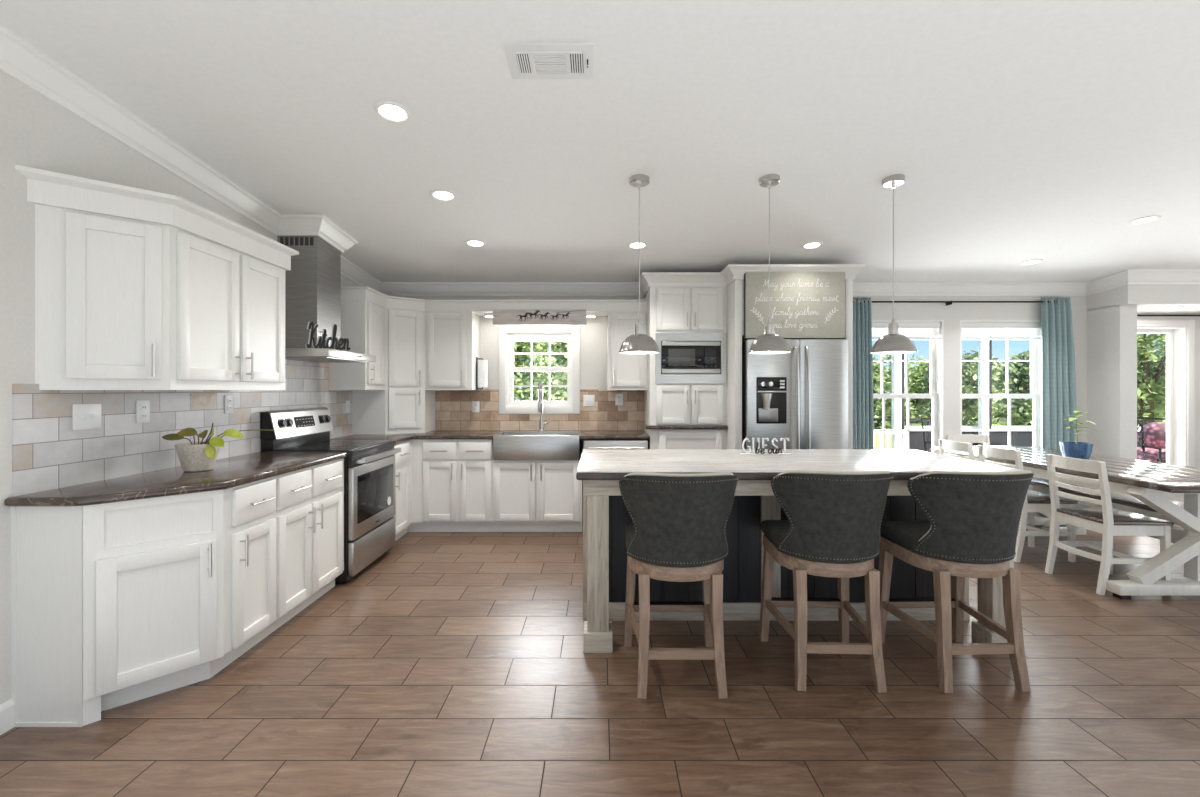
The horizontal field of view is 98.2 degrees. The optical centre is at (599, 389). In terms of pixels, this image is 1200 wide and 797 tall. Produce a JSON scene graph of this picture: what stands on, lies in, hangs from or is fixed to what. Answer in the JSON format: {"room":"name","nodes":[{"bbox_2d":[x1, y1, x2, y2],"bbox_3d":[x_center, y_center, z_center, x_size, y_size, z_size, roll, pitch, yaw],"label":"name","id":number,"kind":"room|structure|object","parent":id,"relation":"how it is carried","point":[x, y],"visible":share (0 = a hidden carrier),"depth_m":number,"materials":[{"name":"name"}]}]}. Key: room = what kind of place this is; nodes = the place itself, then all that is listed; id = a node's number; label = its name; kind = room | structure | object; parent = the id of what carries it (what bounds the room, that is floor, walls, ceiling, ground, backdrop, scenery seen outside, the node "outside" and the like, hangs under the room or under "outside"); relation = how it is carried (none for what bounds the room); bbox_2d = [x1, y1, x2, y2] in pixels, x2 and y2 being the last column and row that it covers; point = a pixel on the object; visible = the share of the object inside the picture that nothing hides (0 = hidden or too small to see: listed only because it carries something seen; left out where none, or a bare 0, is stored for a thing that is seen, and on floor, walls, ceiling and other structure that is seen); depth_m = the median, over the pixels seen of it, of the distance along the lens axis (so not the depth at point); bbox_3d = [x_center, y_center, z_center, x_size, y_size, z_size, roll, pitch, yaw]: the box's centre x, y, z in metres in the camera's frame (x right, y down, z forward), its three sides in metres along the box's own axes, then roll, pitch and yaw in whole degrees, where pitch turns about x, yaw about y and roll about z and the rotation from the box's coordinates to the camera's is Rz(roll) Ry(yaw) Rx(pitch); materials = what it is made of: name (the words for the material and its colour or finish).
{"room":"kitchen","nodes":[
{"label":"kitchen","id":0,"kind":"room"},
{"bbox_2d":[0,70,358,704],"bbox_3d":[-2.417,-0.115,0.700,0.165,3.000,9.800,0,0,0],"label":"wall","id":1,"kind":"structure","parent":0,"point":[36,132],"depth_m":2.11,"materials":[{"name":"paint"}]},
{"bbox_2d":[0,699,14,734],"bbox_3d":[-2.327,1.280,-0.969,0.016,0.110,6.062,0,0,0],"label":"baseboard","id":2,"kind":"structure","parent":1,"relation":"attached to","point":[7,709],"depth_m":2.04,"materials":[{"name":"white paint"}]},
{"bbox_2d":[72,403,100,429],"bbox_3d":[-2.318,0.120,2.355,0.014,0.115,0.130,0,0,0],"label":"light switch","id":3,"kind":"object","parent":1,"relation":"attached to","point":[84,416],"visible":1,"depth_m":2.35,"materials":[{"name":"white plastic"}]},
{"bbox_2d":[35,204,169,389],"bbox_3d":[-2.175,-0.385,2.292,0.320,0.770,0.286,0,0,0],"label":"upper cabinet","id":4,"kind":"object","parent":1,"relation":"attached to","point":[102,282],"visible":1,"depth_m":2.27,"materials":[{"name":"white paint"}]},
{"bbox_2d":[136,400,149,422],"bbox_3d":[-2.321,0.110,2.642,0.009,0.115,0.075,0,0,0],"label":"wall outlet","id":5,"kind":"object","parent":1,"relation":"attached to","point":[142,406],"visible":1,"depth_m":2.64,"materials":[{"name":"white plastic"}]},
{"bbox_2d":[15,165,298,270],"bbox_3d":[-2.147,-0.835,2.730,0.375,0.130,1.310,0,0,0],"label":"crown molding","id":6,"kind":"structure","parent":1,"relation":"attached to","point":[48,188],"depth_m":2.36,"materials":[{"name":"white paint"}]},
{"bbox_2d":[12,359,351,496],"bbox_3d":[-2.330,0.062,3.745,0.009,0.735,3.361,0,0,0],"label":"backsplash","id":7,"kind":"structure","parent":1,"relation":"attached to","point":[47,454],"depth_m":2.59,"materials":[{"name":"tile"}]},
{"bbox_2d":[170,226,284,389],"bbox_3d":[-2.146,-0.385,2.883,0.378,0.770,0.894,0,0,0],"label":"upper cabinet","id":8,"kind":"object","parent":1,"relation":"attached to","point":[227,305],"visible":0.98,"depth_m":2.76,"materials":[{"name":"white paint"}]},
{"bbox_2d":[224,395,233,413],"bbox_3d":[-2.321,0.090,3.255,0.009,0.115,0.075,0,0,0],"label":"wall outlet","id":9,"kind":"object","parent":1,"relation":"attached to","point":[228,399],"visible":1,"depth_m":3.25,"materials":[{"name":"white plastic"}]},
{"bbox_2d":[277,236,375,362],"bbox_3d":[-2.092,-0.720,3.930,0.482,0.991,0.760,0,0,0],"label":"range hood","id":10,"kind":"object","parent":1,"relation":"attached to","point":[313,282],"visible":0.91,"depth_m":3.76,"materials":[{"name":"metal"}]},
{"bbox_2d":[305,322,350,350],"bbox_3d":[-1.947,-0.383,3.732,0.022,0.187,0.329,0,0,30],"label":"word sign","id":11,"kind":"object","parent":10,"relation":"on","point":[322,342],"visible":0.98,"depth_m":3.71,"materials":[{"name":"black metal"}]},
{"bbox_2d":[329,300,384,389],"bbox_3d":[-2.146,-0.385,4.672,0.378,0.770,0.419,0,0,0],"label":"upper cabinet","id":12,"kind":"object","parent":1,"relation":"attached to","point":[362,321],"visible":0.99,"depth_m":4.46,"materials":[{"name":"white paint"}]},
{"bbox_2d":[341,286,646,315],"bbox_3d":[-0.936,-0.826,4.932,2.797,0.112,1.006,0,0,0],"label":"crown molding","id":13,"kind":"structure","parent":12,"relation":"on","point":[479,307],"depth_m":5.10,"materials":[{"name":"white paint"}]},
{"bbox_2d":[0,25,1199,295],"bbox_3d":[2.672,-1.292,0.718,10.015,0.618,9.435,0,0,0],"label":"trim","id":14,"kind":"structure","parent":1,"relation":"attached to","point":[19,59],"depth_m":3.72,"materials":[{"name":"white paint"}]},
{"bbox_2d":[0,0,1199,281],"bbox_3d":[2.650,-1.403,0.700,10.500,0.628,9.800,0,0,0],"label":"ceiling","id":15,"kind":"structure","parent":0,"point":[1017,131],"depth_m":2.60,"materials":[{"name":"paint"}]},
{"bbox_2d":[374,101,411,122],"bbox_3d":[-0.989,-1.325,2.485,0.165,0.020,0.165,0,0,5],"label":"recessed light","id":16,"kind":"object","parent":15,"relation":"in","point":[394,112],"visible":1,"depth_m":2.48,"materials":[{"name":"white paint"}]},
{"bbox_2d":[380,105,405,119],"bbox_3d":[-0.989,-1.326,2.485,0.120,0.002,0.120,0,-5,0],"label":"diffuser","id":17,"kind":"object","parent":16,"relation":"attached to","point":[390,111],"depth_m":2.48,"materials":[{"name":"plastic"}]},
{"bbox_2d":[430,189,456,200],"bbox_3d":[-1.013,-1.258,3.363,0.165,0.020,0.165,0,0,5],"label":"recessed light","id":18,"kind":"object","parent":15,"relation":"in","point":[438,194],"visible":1,"depth_m":3.36,"materials":[{"name":"white"}]},
{"bbox_2d":[434,192,452,198],"bbox_3d":[-1.013,-1.258,3.363,0.120,0.002,0.120,0,-5,0],"label":"diffuser","id":19,"kind":"object","parent":18,"relation":"attached to","point":[442,195],"depth_m":3.36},
{"bbox_2d":[465,239,485,246],"bbox_3d":[-1.012,-1.191,4.226,0.165,0.020,0.165,0,0,5],"label":"recessed light","id":20,"kind":"object","parent":15,"relation":"in","point":[472,242],"visible":1,"depth_m":4.22,"materials":[{"name":"white"}]},
{"bbox_2d":[503,43,593,78],"bbox_3d":[-0.204,-1.351,2.144,0.354,0.024,0.203,0,0,0],"label":"ceiling vent","id":21,"kind":"object","parent":15,"relation":"in","point":[525,60],"visible":1,"depth_m":2.12,"materials":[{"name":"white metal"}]},
{"bbox_2d":[619,174,659,353],"bbox_3d":[0.238,-0.755,3.148,0.254,1.058,0.254,0,0,0],"label":"pendant lamp","id":22,"kind":"object","parent":15,"relation":"hanging from","point":[639,342],"visible":1,"depth_m":3.10,"materials":[{"name":"silver metal"}]},
{"bbox_2d":[748,174,791,353],"bbox_3d":[1.025,-0.755,3.148,0.254,1.058,0.254,0,0,0],"label":"pendant lamp","id":23,"kind":"object","parent":15,"relation":"hanging from","point":[769,342],"visible":1,"depth_m":3.10,"materials":[{"name":"white"}]},
{"bbox_2d":[801,241,822,248],"bbox_3d":[1.742,-1.188,4.272,0.165,0.020,0.165,0,0,5],"label":"recessed light","id":24,"kind":"object","parent":15,"relation":"in","point":[815,244],"visible":1,"depth_m":4.27,"materials":[{"name":"white"}]},
{"bbox_2d":[870,174,917,353],"bbox_3d":[1.776,-0.755,3.148,0.254,1.058,0.254,0,0,0],"label":"pendant lamp","id":25,"kind":"object","parent":15,"relation":"hanging from","point":[894,342],"visible":1,"depth_m":3.11,"materials":[{"name":"white"}]},
{"bbox_2d":[1128,215,1160,224],"bbox_3d":[3.937,-1.227,3.763,0.165,0.020,0.165,0,0,5],"label":"recessed light","id":26,"kind":"object","parent":15,"relation":"in","point":[1147,219],"visible":1,"depth_m":3.76,"materials":[{"name":"white"}]},
{"bbox_2d":[1133,217,1155,223],"bbox_3d":[3.937,-1.227,3.763,0.120,0.002,0.120,0,-5,0],"label":"diffuser","id":27,"kind":"object","parent":26,"relation":"attached to","point":[1144,220],"depth_m":3.76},
{"bbox_2d":[0,524,1199,796],"bbox_3d":[2.650,1.365,0.850,10.500,0.060,10.100,0,0,0],"label":"floor","id":28,"kind":"structure","parent":0,"point":[453,664],"depth_m":2.18,"materials":[{"name":"brown tile"}]},
{"bbox_2d":[11,490,222,726],"bbox_3d":[-2.034,0.897,2.232,0.603,0.876,0.348,0,0,0],"label":"base cabinet","id":29,"kind":"object","parent":28,"relation":"on","point":[115,604],"visible":1,"depth_m":2.10,"materials":[{"name":"white paint"}]},
{"bbox_2d":[210,476,275,677],"bbox_3d":[-2.010,0.897,2.597,0.646,0.876,0.381,0,0,0],"label":"base cabinet","id":30,"kind":"object","parent":28,"relation":"on","point":[249,509],"visible":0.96,"depth_m":2.57,"materials":[{"name":"white paint"}]},
{"bbox_2d":[263,458,343,638],"bbox_3d":[-2.010,0.897,3.166,0.646,0.876,0.755,0,0,0],"label":"base cabinet","id":31,"kind":"object","parent":28,"relation":"on","point":[309,514],"visible":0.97,"depth_m":3.08,"materials":[{"name":"white paint"}]},
{"bbox_2d":[4,452,347,506],"bbox_3d":[-2.021,0.439,2.788,0.611,0.038,1.515,0,0,0],"label":"countertop","id":32,"kind":"structure","parent":31,"relation":"on","point":[229,472],"depth_m":2.41,"materials":[{"name":"brown stone"}]},
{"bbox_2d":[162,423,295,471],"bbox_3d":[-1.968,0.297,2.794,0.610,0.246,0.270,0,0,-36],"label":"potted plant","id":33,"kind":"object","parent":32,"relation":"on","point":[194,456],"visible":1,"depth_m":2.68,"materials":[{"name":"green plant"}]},
{"bbox_2d":[260,407,400,583],"bbox_3d":[-1.974,0.739,3.930,0.692,1.192,0.759,0,0,0],"label":"stove","id":34,"kind":"object","parent":28,"relation":"on","point":[369,466],"visible":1,"depth_m":3.79,"materials":[{"name":"silver metal"}]},
{"bbox_2d":[275,440,390,450],"bbox_3d":[-1.980,0.415,3.930,0.520,0.003,0.715,0,0,0],"label":"glass cooktop","id":35,"kind":"object","parent":34,"relation":"in","point":[311,445],"depth_m":3.88,"materials":[{"name":"black glass"}]},
{"bbox_2d":[393,440,411,540],"bbox_3d":[-2.010,0.897,4.601,0.646,0.876,0.566,0,0,0],"label":"base cabinet","id":36,"kind":"object","parent":28,"relation":"on","point":[403,460],"visible":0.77,"depth_m":4.59,"materials":[{"name":"white paint"}]},
{"bbox_2d":[330,430,649,443],"bbox_3d":[-0.931,0.439,4.870,2.789,0.038,1.109,0,0,0],"label":"countertop","id":37,"kind":"structure","parent":36,"relation":"on","point":[436,434],"depth_m":4.81,"materials":[{"name":"brown stone"}]},
{"bbox_2d":[352,308,434,434],"bbox_3d":[-2.022,-0.175,5.154,0.607,1.189,0.542,0,0,0],"label":"upper cabinet","id":38,"kind":"object","parent":37,"relation":"on","point":[404,406],"visible":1,"depth_m":4.96,"materials":[{"name":"white paint"}]},
{"bbox_2d":[493,431,580,459],"bbox_3d":[-0.588,0.531,5.027,0.795,0.227,0.485,0,0,0],"label":"sink","id":39,"kind":"object","parent":37,"relation":"in","point":[507,445],"visible":1,"depth_m":4.79,"materials":[{"name":"metal"}]},
{"bbox_2d":[538,383,549,430],"bbox_3d":[-0.571,0.175,5.256,0.118,0.490,0.218,0,0,0],"label":"faucet","id":40,"kind":"object","parent":37,"relation":"on","point":[540,388],"visible":1,"depth_m":5.31,"materials":[{"name":"silver metal"}]},
{"bbox_2d":[408,439,493,531],"bbox_3d":[-1.403,0.897,5.099,0.804,0.876,0.653,0,0,0],"label":"base cabinet","id":41,"kind":"object","parent":28,"relation":"on","point":[452,479],"visible":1,"depth_m":4.82,"materials":[{"name":"white paint"}]},
{"bbox_2d":[492,452,582,531],"bbox_3d":[-0.583,0.993,5.099,0.834,0.684,0.653,0,0,0],"label":"base cabinet","id":42,"kind":"object","parent":28,"relation":"on","point":[528,495],"visible":1,"depth_m":4.82,"materials":[{"name":"white paint"}]},
{"bbox_2d":[584,440,647,448],"bbox_3d":[0.145,0.899,5.070,0.594,0.872,0.620,0,0,0],"label":"dishwasher","id":43,"kind":"object","parent":28,"relation":"on","point":[588,444],"visible":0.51,"depth_m":4.81,"materials":[{"name":"grey metal"}]},
{"bbox_2d":[619,472,737,698],"bbox_3d":[0.357,0.845,2.451,0.542,0.989,0.581,0,0,0],"label":"bar stool","id":44,"kind":"object","parent":28,"relation":"on","point":[677,533],"visible":1,"depth_m":2.27,"materials":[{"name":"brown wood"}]},
{"bbox_2d":[637,264,865,448],"bbox_3d":[1.337,0.128,4.951,1.902,2.415,0.968,0,0,0],"label":"tall cabinet","id":45,"kind":"object","parent":28,"relation":"on","point":[676,416],"depth_m":4.81,"materials":[{"name":"white paint"}]},
{"bbox_2d":[655,333,726,383],"bbox_3d":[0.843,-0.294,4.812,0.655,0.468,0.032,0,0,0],"label":"microwave","id":46,"kind":"object","parent":45,"relation":"in","point":[683,358],"visible":1,"depth_m":4.80,"materials":[{"name":"metal"}]},
{"bbox_2d":[727,279,852,448],"bbox_3d":[1.695,0.185,4.983,1.030,2.300,0.884,0,0,0],"label":"surround","id":47,"kind":"object","parent":28,"relation":"on","point":[735,290],"visible":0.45,"depth_m":4.54,"materials":[{"name":"white paint"}]},
{"bbox_2d":[744,272,844,338],"bbox_3d":[1.692,-0.737,4.518,0.876,0.585,0.035,0,0,0],"label":"sign","id":48,"kind":"object","parent":47,"relation":"attached to","point":[803,305],"visible":0.97,"depth_m":4.50,"materials":[{"name":"grey wood"}]},
{"bbox_2d":[742,339,847,448],"bbox_3d":[1.690,0.453,4.817,0.860,1.765,0.945,0,0,0],"label":"refrigerator","id":49,"kind":"object","parent":28,"relation":"on","point":[800,395],"visible":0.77,"depth_m":4.42,"materials":[{"name":"grey metal"}]},
{"bbox_2d":[576,449,1031,652],"bbox_3d":[1.025,0.872,3.095,2.290,0.926,0.990,0,0,0],"label":"kitchen island","id":50,"kind":"object","parent":28,"relation":"on","point":[606,516],"visible":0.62,"depth_m":3.01,"materials":[{"name":"white wood"}]},
{"bbox_2d":[740,438,791,454],"bbox_3d":[1.055,0.357,3.300,0.320,0.104,0.040,0,0,0],"label":"word sign","id":51,"kind":"object","parent":50,"relation":"on","point":[756,450],"visible":1,"depth_m":3.30,"materials":[{"name":"white plastic"}]},
{"bbox_2d":[759,470,893,692],"bbox_3d":[1.076,0.845,2.501,0.542,0.989,0.581,0,0,2],"label":"bar stool","id":52,"kind":"object","parent":28,"relation":"on","point":[832,527],"visible":1,"depth_m":2.32,"materials":[{"name":"grey fabric"}]},
{"bbox_2d":[878,470,1033,692],"bbox_3d":[1.702,0.845,2.496,0.542,0.989,0.581,0,0,-2],"label":"bar stool","id":53,"kind":"object","parent":28,"relation":"on","point":[971,529],"visible":1,"depth_m":2.32,"materials":[{"name":"grey fabric"}]},
{"bbox_2d":[938,439,974,460],"bbox_3d":[3.454,0.902,4.755,0.483,0.871,0.430,0,0,0],"label":"dining chair","id":54,"kind":"object","parent":28,"relation":"on","point":[943,444],"visible":0.23,"depth_m":4.69,"materials":[{"name":"white wood"}]},
{"bbox_2d":[947,435,989,453],"bbox_3d":[3.830,0.902,5.202,0.430,0.871,0.483,0,0,0],"label":"dining chair","id":55,"kind":"object","parent":28,"relation":"on","point":[985,439],"visible":0.1,"depth_m":5.42,"materials":[{"name":"white wood"}]},
{"bbox_2d":[977,445,1077,561],"bbox_3d":[3.454,0.902,4.235,0.483,0.871,0.430,0,0,0],"label":"dining chair","id":56,"kind":"object","parent":28,"relation":"on","point":[1035,501],"visible":0.41,"depth_m":4.04,"materials":[{"name":"white wood"}]},
{"bbox_2d":[934,446,1199,599],"bbox_3d":[3.913,0.954,4.200,1.240,0.762,2.220,0,0,0],"label":"dining table","id":57,"kind":"object","parent":28,"relation":"on","point":[1145,481],"visible":0.52,"depth_m":3.37,"materials":[{"name":"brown wood"}]},
{"bbox_2d":[1059,411,1094,459],"bbox_3d":[3.915,0.372,4.270,0.217,0.401,0.245,0,0,0],"label":"potted plant","id":58,"kind":"object","parent":57,"relation":"on","point":[1080,450],"visible":0.91,"depth_m":4.22,"materials":[{"name":"green plant"}]},
{"bbox_2d":[1030,479,1183,534],"bbox_3d":[4.300,1.100,4.200,0.380,0.470,1.760,0,0,0],"label":"bench","id":59,"kind":"object","parent":28,"relation":"on","point":[1127,503],"visible":0.38,"depth_m":4.27,"materials":[{"name":"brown wood"}]},
{"bbox_2d":[1045,454,1173,594],"bbox_3d":[3.483,0.902,3.590,0.483,0.871,0.430,0,0,0],"label":"dining chair","id":60,"kind":"object","parent":28,"relation":"on","point":[1106,520],"visible":0.98,"depth_m":3.49,"materials":[{"name":"white wood"}]},
{"bbox_2d":[396,296,1086,504],"bbox_3d":[1.350,0.050,5.518,7.700,2.670,0.165,0,0,0],"label":"wall","id":61,"kind":"structure","parent":0,"point":[593,335],"depth_m":5.43,"materials":[{"name":"paint"}]},
{"bbox_2d":[425,312,479,389],"bbox_3d":[-1.486,-0.385,5.241,0.461,0.770,0.388,0,0,0],"label":"upper cabinet","id":62,"kind":"object","parent":61,"relation":"attached to","point":[452,339],"visible":1,"depth_m":5.10,"materials":[{"name":"white paint"}]},
{"bbox_2d":[476,357,487,389],"bbox_3d":[-1.200,-0.165,5.290,0.110,0.340,0.100,0,0,0],"label":"paper towel","id":63,"kind":"object","parent":62,"relation":"hanging from","point":[481,365],"visible":1,"depth_m":5.25,"materials":[{"name":"white paper"}]},
{"bbox_2d":[493,309,585,324],"bbox_3d":[-0.591,-0.714,5.085,0.915,0.148,0.015,0,0,0],"label":"sign","id":64,"kind":"object","parent":61,"relation":"attached to","point":[500,316],"visible":1,"depth_m":5.08,"materials":[{"name":"grey"}]},
{"bbox_2d":[435,390,643,429],"bbox_3d":[-0.935,0.212,5.431,2.799,0.435,0.009,0,0,0],"label":"backsplash","id":65,"kind":"structure","parent":61,"relation":"attached to","point":[453,408],"depth_m":5.43,"materials":[{"name":"tile"}]},
{"bbox_2d":[499,326,579,413],"bbox_3d":[-0.632,-0.211,5.494,0.845,0.921,0.153,0,0,0],"label":"window","id":66,"kind":"structure","parent":61,"relation":"in","point":[508,335],"depth_m":5.42,"materials":[{"name":"white paint"}]},
{"bbox_2d":[508,335,570,341],"bbox_3d":[-0.632,-0.547,5.471,0.657,0.070,0.048,0,0,0],"label":"raised blind","id":67,"kind":"object","parent":66,"relation":"attached to","point":[511,338],"depth_m":5.45,"materials":[{"name":"white"}]},
{"bbox_2d":[583,395,594,405],"bbox_3d":[-0.115,0.110,5.418,0.118,0.118,0.014,0,0,0],"label":"light switch","id":68,"kind":"object","parent":61,"relation":"attached to","point":[588,400],"visible":1,"depth_m":5.42,"materials":[{"name":"white plastic"}]},
{"bbox_2d":[607,312,646,389],"bbox_3d":[0.271,-0.385,5.241,0.385,0.770,0.388,0,0,0],"label":"upper cabinet","id":69,"kind":"object","parent":61,"relation":"attached to","point":[624,371],"visible":0.84,"depth_m":5.10,"materials":[{"name":"white paint"}]},
{"bbox_2d":[872,320,943,453],"bbox_3d":[3.142,0.052,5.513,0.907,1.566,0.155,0,0,0],"label":"window","id":70,"kind":"structure","parent":61,"relation":"in","point":[936,327],"depth_m":5.50,"materials":[{"name":"white paint"}]},
{"bbox_2d":[872,322,940,339],"bbox_3d":[3.142,-0.621,5.471,0.859,0.180,0.048,0,0,0],"label":"raised blind","id":71,"kind":"object","parent":70,"relation":"attached to","point":[936,326],"depth_m":5.45,"materials":[{"name":"white"}]},
{"bbox_2d":[853,300,1056,305],"bbox_3d":[3.600,-0.906,5.390,2.213,0.048,0.090,0,0,0],"label":"curtain rod","id":72,"kind":"object","parent":61,"relation":"attached to","point":[946,302],"visible":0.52,"depth_m":5.36,"materials":[{"name":"black metal"}]},
{"bbox_2d":[853,297,873,448],"bbox_3d":[2.711,0.180,5.365,0.222,2.270,0.075,0,0,0],"label":"window curtain","id":73,"kind":"object","parent":72,"relation":"hanging from","point":[863,418],"visible":0.66,"depth_m":5.34,"materials":[{"name":"teal fabric"}]},
{"bbox_2d":[1040,297,1076,478],"bbox_3d":[4.729,0.180,5.365,0.359,2.270,0.075,0,0,0],"label":"window curtain","id":74,"kind":"object","parent":72,"relation":"hanging from","point":[1058,379],"visible":0.75,"depth_m":5.35,"materials":[{"name":"teal fabric"}]},
{"bbox_2d":[960,320,1040,446],"bbox_3d":[4.216,0.052,5.513,0.907,1.566,0.155,0,0,0],"label":"window","id":75,"kind":"structure","parent":61,"relation":"in","point":[1034,326],"depth_m":5.50,"materials":[{"name":"white paint"}]},
{"bbox_2d":[962,322,1040,339],"bbox_3d":[4.216,-0.621,5.471,0.859,0.180,0.048,0,0,0],"label":"raised blind","id":76,"kind":"object","parent":75,"relation":"attached to","point":[965,325],"depth_m":5.45,"materials":[{"name":"white"}]},
{"bbox_2d":[1087,305,1136,506],"bbox_3d":[5.173,0.250,5.380,0.167,2.170,0.580,0,0,0],"label":"wall pillar","id":77,"kind":"structure","parent":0,"point":[1111,331],"depth_m":5.17,"materials":[{"name":"paint"}]},
{"bbox_2d":[1087,285,1199,313],"bbox_3d":[6.495,-1.027,5.441,2.810,0.396,0.857,0,0,0],"label":"ceiling","id":78,"kind":"structure","parent":0,"point":[1149,299],"depth_m":5.01,"materials":[{"name":"paint"}]},
{"bbox_2d":[1137,314,1199,501],"bbox_3d":[6.550,0.210,5.770,2.700,2.350,0.200,0,0,0],"label":"wall","id":79,"kind":"structure","parent":0,"point":[1175,497],"depth_m":5.67,"materials":[{"name":"paint"}]},
{"bbox_2d":[1137,320,1194,466],"bbox_3d":[5.950,0.150,5.756,1.040,1.830,0.208,0,0,0],"label":"window frame","id":80,"kind":"structure","parent":79,"relation":"in","point":[1180,334],"depth_m":5.71,"materials":[{"name":"white paint"}]},
{"label":"outside","id":81,"kind":"structure","parent":0,"visible":0},
{"bbox_2d":[874,413,1165,448],"bbox_3d":[10.000,1.585,37.850,100.000,0.100,64.300,0,0,0],"label":"lawn","id":82,"kind":"structure","parent":81,"point":[876,436],"depth_m":16.81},
{"bbox_2d":[513,342,557,400],"bbox_3d":[-1.749,-0.331,9.283,2.101,3.741,1.979,0,0,0],"label":"leafy tree","id":83,"kind":"object","parent":82,"relation":"on","point":[519,359],"visible":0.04,"depth_m":9.23,"materials":[{"name":"green plant"}]},
{"bbox_2d":[516,348,566,400],"bbox_3d":[-0.544,0.474,7.805,1.397,2.130,1.686,0,0,0],"label":"leafy tree","id":84,"kind":"object","parent":82,"relation":"on","point":[556,393],"visible":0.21,"depth_m":7.34,"materials":[{"name":"green plant"}]},
{"bbox_2d":[542,342,566,374],"bbox_3d":[-0.484,-0.581,12.399,2.517,4.242,2.321,0,0,0],"label":"leafy tree","id":85,"kind":"object","parent":82,"relation":"on","point":[560,346],"visible":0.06,"depth_m":11.56,"materials":[{"name":"green plant"}]},
{"bbox_2d":[873,354,914,429],"bbox_3d":[11.092,0.043,20.375,2.841,3.165,2.479,0,0,0],"label":"leafy tree","id":86,"kind":"object","parent":82,"relation":"on","point":[877,403],"visible":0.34,"depth_m":19.88,"materials":[{"name":"green plant"}]},
{"bbox_2d":[890,354,931,423],"bbox_3d":[14.658,0.013,23.950,2.776,3.228,2.825,0,0,0],"label":"leafy tree","id":87,"kind":"object","parent":82,"relation":"on","point":[917,373],"visible":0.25,"depth_m":23.32,"materials":[{"name":"green plant"}]},
{"bbox_2d":[916,350,1014,425],"bbox_3d":[14.177,0.001,20.499,3.122,3.189,2.904,0,0,0],"label":"leafy tree","id":88,"kind":"object","parent":82,"relation":"on","point":[969,369],"visible":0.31,"depth_m":19.91,"materials":[{"name":"green plant"}]},
{"bbox_2d":[992,350,1032,425],"bbox_3d":[17.233,-0.093,20.638,2.803,3.313,2.670,0,0,0],"label":"leafy tree","id":89,"kind":"object","parent":82,"relation":"on","point":[1019,372],"visible":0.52,"depth_m":20.65,"materials":[{"name":"green plant"}]},
{"bbox_2d":[1137,334,1165,425],"bbox_3d":[13.043,-0.715,12.351,3.536,4.512,3.186,0,0,0],"label":"leafy tree","id":90,"kind":"object","parent":82,"relation":"on","point":[1148,406],"visible":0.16,"depth_m":12.28,"materials":[{"name":"green plant"}]},
{"bbox_2d":[1138,341,1165,420],"bbox_3d":[17.256,-0.044,16.777,3.441,3.172,3.179,0,0,0],"label":"leafy tree","id":91,"kind":"object","parent":82,"relation":"on","point":[1155,345],"visible":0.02,"depth_m":16.43,"materials":[{"name":"green plant"}]},
{"bbox_3d":[7.100,1.450,7.190,9.800,0.170,2.620,0,0,0],"label":"floor","id":92,"kind":"structure","parent":82,"relation":"on","visible":0},
{"bbox_2d":[874,431,906,448],"bbox_3d":[3.775,0.965,7.200,0.950,0.800,0.060,0,0,0],"label":"stair railing","id":93,"kind":"object","parent":92,"relation":"on","point":[888,433],"visible":0.16,"depth_m":7.18,"materials":[{"name":"white paint"}]},
{"bbox_2d":[892,330,903,448],"bbox_3d":[4.575,0.100,8.000,0.180,2.530,0.150,0,0,0],"label":"porch post","id":94,"kind":"object","parent":92,"relation":"on","point":[897,367],"visible":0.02,"depth_m":7.96,"materials":[{"name":"white paint"}]},
{"bbox_2d":[874,418,931,425],"bbox_3d":[4.375,0.910,8.300,2.750,0.910,0.060,0,0,0],"label":"deck railing","id":95,"kind":"object","parent":92,"relation":"on","point":[875,419],"visible":0.16,"depth_m":8.27,"materials":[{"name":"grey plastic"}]},
{"bbox_2d":[921,418,983,452],"bbox_3d":[4.976,0.884,7.290,0.566,0.965,0.622,0,0,-5],"label":"patio chair","id":96,"kind":"object","parent":92,"relation":"on","point":[922,422],"visible":0.06,"depth_m":7.51,"materials":[{"name":"black metal"}]},
{"bbox_2d":[978,330,991,445],"bbox_3d":[5.915,0.100,8.000,0.180,2.530,0.150,0,0,0],"label":"porch post","id":97,"kind":"object","parent":92,"relation":"on","point":[987,343],"visible":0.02,"depth_m":7.97,"materials":[{"name":"white paint"}]},
{"bbox_2d":[904,426,1165,462],"bbox_3d":[8.125,0.965,8.140,6.750,0.800,0.080,0,0,0],"label":"wall","id":98,"kind":"structure","parent":92,"relation":"on","point":[999,438],"depth_m":8.12,"materials":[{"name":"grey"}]},
{"bbox_2d":[1137,420,1161,462],"bbox_3d":[6.970,0.884,6.935,0.566,0.965,0.622,0,0,30],"label":"patio chair","id":99,"kind":"object","parent":92,"relation":"on","point":[1143,456],"visible":0.12,"depth_m":6.65,"materials":[{"name":"black metal"}]},
{"bbox_2d":[1137,451,1156,461],"bbox_3d":[6.947,0.885,6.896,0.500,0.120,0.490,0,0,30],"label":"seat cushion","id":100,"kind":"object","parent":99,"relation":"on","point":[1143,456],"depth_m":6.62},
{"bbox_2d":[1137,417,1165,461],"bbox_3d":[7.786,0.884,7.317,0.623,0.965,0.566,0,0,-25],"label":"patio chair","id":101,"kind":"object","parent":92,"relation":"on","point":[1154,432],"visible":0.3,"depth_m":7.34,"materials":[{"name":"black metal"}]},
{"bbox_2d":[1137,447,1165,459],"bbox_3d":[7.745,0.885,7.298,0.490,0.120,0.500,0,0,-25],"label":"seat cushion","id":102,"kind":"object","parent":101,"relation":"on","point":[1148,450],"depth_m":7.13,"materials":[{"name":"fabric"}]},
{"bbox_2d":[1139,422,1165,448],"bbox_3d":[7.922,0.645,7.380,0.180,0.380,0.400,0,0,-25],"label":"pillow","id":103,"kind":"object","parent":101,"relation":"on","point":[1154,432],"depth_m":7.36,"materials":[{"name":"fabric"}]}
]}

